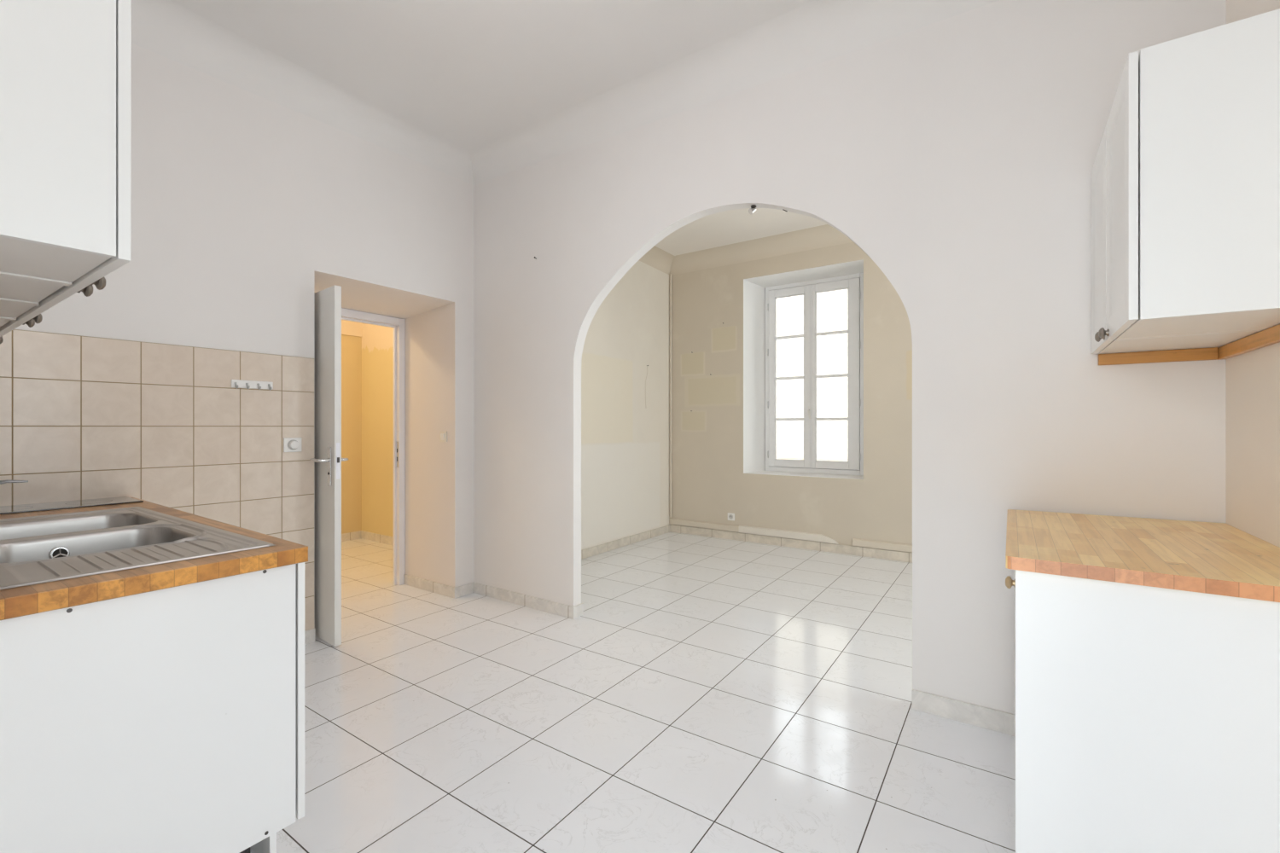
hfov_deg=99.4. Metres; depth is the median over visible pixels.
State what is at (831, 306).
sky
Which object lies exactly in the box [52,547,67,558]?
drain
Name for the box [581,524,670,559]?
baseboard
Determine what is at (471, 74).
ceiling
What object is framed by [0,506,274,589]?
sink
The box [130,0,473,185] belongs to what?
trim
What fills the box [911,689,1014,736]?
baseboard
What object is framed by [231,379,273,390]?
hook rail
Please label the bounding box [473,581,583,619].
baseboard
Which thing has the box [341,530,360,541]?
baseboard
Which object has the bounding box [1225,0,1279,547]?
wall
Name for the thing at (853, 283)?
window
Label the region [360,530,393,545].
baseboard
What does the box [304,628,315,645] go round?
baseboard
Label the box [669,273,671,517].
trim
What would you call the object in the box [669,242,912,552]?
wall
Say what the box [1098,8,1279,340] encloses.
upper cabinet
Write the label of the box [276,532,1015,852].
floor
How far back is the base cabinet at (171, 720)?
1.23 m
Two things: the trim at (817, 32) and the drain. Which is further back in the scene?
the trim at (817, 32)
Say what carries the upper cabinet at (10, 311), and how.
attached to the wall
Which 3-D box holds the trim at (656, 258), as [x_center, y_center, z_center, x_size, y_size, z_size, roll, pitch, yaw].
[-0.356,-1.873,5.252,0.170,0.155,2.777,0,0,34]
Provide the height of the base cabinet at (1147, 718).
0.884 m
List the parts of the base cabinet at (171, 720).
leg, door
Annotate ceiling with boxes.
[169,0,826,255]
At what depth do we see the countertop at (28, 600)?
1.24 m
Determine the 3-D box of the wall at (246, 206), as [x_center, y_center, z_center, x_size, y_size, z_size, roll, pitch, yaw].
[-1.424,-0.350,4.469,0.721,3.200,6.277,0,0,34]
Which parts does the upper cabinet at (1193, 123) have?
knob, door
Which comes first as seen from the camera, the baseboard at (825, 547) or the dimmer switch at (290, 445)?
the dimmer switch at (290, 445)
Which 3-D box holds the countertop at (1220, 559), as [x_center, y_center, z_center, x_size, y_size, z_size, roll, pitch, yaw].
[1.468,0.347,1.620,0.618,0.033,0.988,0,0,34]
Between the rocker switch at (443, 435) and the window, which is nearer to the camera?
the rocker switch at (443, 435)
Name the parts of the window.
sash, handle, espagnolette rod, sash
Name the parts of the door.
handle, handle plate, lock plate, handle, frame, strike plate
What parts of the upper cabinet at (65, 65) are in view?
knob, door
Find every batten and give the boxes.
[1098,347,1218,366]
[1217,324,1279,360]
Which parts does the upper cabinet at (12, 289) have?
panel, door, knob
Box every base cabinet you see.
[0,562,304,852]
[1005,570,1279,852]
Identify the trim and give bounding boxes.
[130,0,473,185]
[470,0,999,185]
[639,245,674,275]
[669,224,853,275]
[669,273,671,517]
[669,517,738,532]
[738,525,838,544]
[852,538,912,552]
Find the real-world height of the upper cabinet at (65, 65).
0.932 m
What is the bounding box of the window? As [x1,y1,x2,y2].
[765,273,863,475]
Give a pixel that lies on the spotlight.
(753, 209)
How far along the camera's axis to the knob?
2.12 m
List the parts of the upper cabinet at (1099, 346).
knob, door, panel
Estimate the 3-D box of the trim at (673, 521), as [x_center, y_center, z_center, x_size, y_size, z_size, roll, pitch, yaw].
[0.718,1.123,6.186,0.883,0.072,0.024,0,0,34]
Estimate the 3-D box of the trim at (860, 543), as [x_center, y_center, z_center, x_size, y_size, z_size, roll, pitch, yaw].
[3.660,1.123,4.172,3.868,0.072,0.024,0,0,34]
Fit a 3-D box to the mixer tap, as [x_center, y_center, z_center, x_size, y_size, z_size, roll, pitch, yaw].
[-1.857,0.235,1.505,0.175,0.168,0.153,0,0,8]
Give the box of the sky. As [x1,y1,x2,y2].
[776,289,847,461]
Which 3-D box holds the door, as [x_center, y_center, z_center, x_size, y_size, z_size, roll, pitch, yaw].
[-1.841,0.199,3.673,0.933,2.103,1.016,0,0,34]
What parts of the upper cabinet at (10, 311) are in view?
panel, door, knob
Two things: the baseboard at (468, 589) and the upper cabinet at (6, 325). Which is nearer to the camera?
the upper cabinet at (6, 325)
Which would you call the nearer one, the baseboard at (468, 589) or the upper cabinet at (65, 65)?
the upper cabinet at (65, 65)
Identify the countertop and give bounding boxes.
[0,497,308,620]
[1005,509,1279,602]
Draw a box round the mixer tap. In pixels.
[0,479,28,484]
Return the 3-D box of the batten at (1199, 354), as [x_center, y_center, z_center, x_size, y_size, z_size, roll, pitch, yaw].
[1.854,-0.251,1.952,0.315,0.042,0.019,0,0,34]
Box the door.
[309,285,404,646]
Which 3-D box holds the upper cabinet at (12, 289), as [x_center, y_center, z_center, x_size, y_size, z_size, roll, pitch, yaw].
[-1.583,-0.788,1.260,0.370,0.932,0.400,0,0,34]
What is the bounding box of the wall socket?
[727,512,734,520]
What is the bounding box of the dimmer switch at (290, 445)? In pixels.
[283,437,301,452]
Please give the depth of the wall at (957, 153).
2.34 m
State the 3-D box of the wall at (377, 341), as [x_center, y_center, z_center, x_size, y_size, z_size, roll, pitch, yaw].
[-2.328,-0.350,5.593,2.040,3.200,0.100,0,0,34]
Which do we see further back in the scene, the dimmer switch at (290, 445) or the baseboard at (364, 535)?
the baseboard at (364, 535)
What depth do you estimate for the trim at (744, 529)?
5.62 m
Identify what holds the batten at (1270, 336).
attached to the wall at (1252, 378)
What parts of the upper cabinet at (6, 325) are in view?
knob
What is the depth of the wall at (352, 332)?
5.97 m
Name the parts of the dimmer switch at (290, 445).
rotary knob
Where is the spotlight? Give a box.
[748,204,756,214]
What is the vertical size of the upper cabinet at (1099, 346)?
0.690 m
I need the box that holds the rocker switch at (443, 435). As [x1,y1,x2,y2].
[439,431,447,442]
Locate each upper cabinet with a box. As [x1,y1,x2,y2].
[0,0,130,290]
[0,274,93,308]
[0,300,49,323]
[0,318,34,333]
[1091,124,1262,354]
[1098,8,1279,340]
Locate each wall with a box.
[0,42,669,631]
[341,320,362,534]
[361,323,393,536]
[473,0,1225,714]
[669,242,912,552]
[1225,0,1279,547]
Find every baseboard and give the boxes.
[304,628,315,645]
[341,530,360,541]
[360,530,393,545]
[404,574,456,599]
[455,581,474,598]
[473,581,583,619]
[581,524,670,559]
[670,524,912,563]
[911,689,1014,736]
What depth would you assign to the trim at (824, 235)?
5.75 m
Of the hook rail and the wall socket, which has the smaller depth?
the hook rail
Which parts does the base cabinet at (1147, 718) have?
knob, door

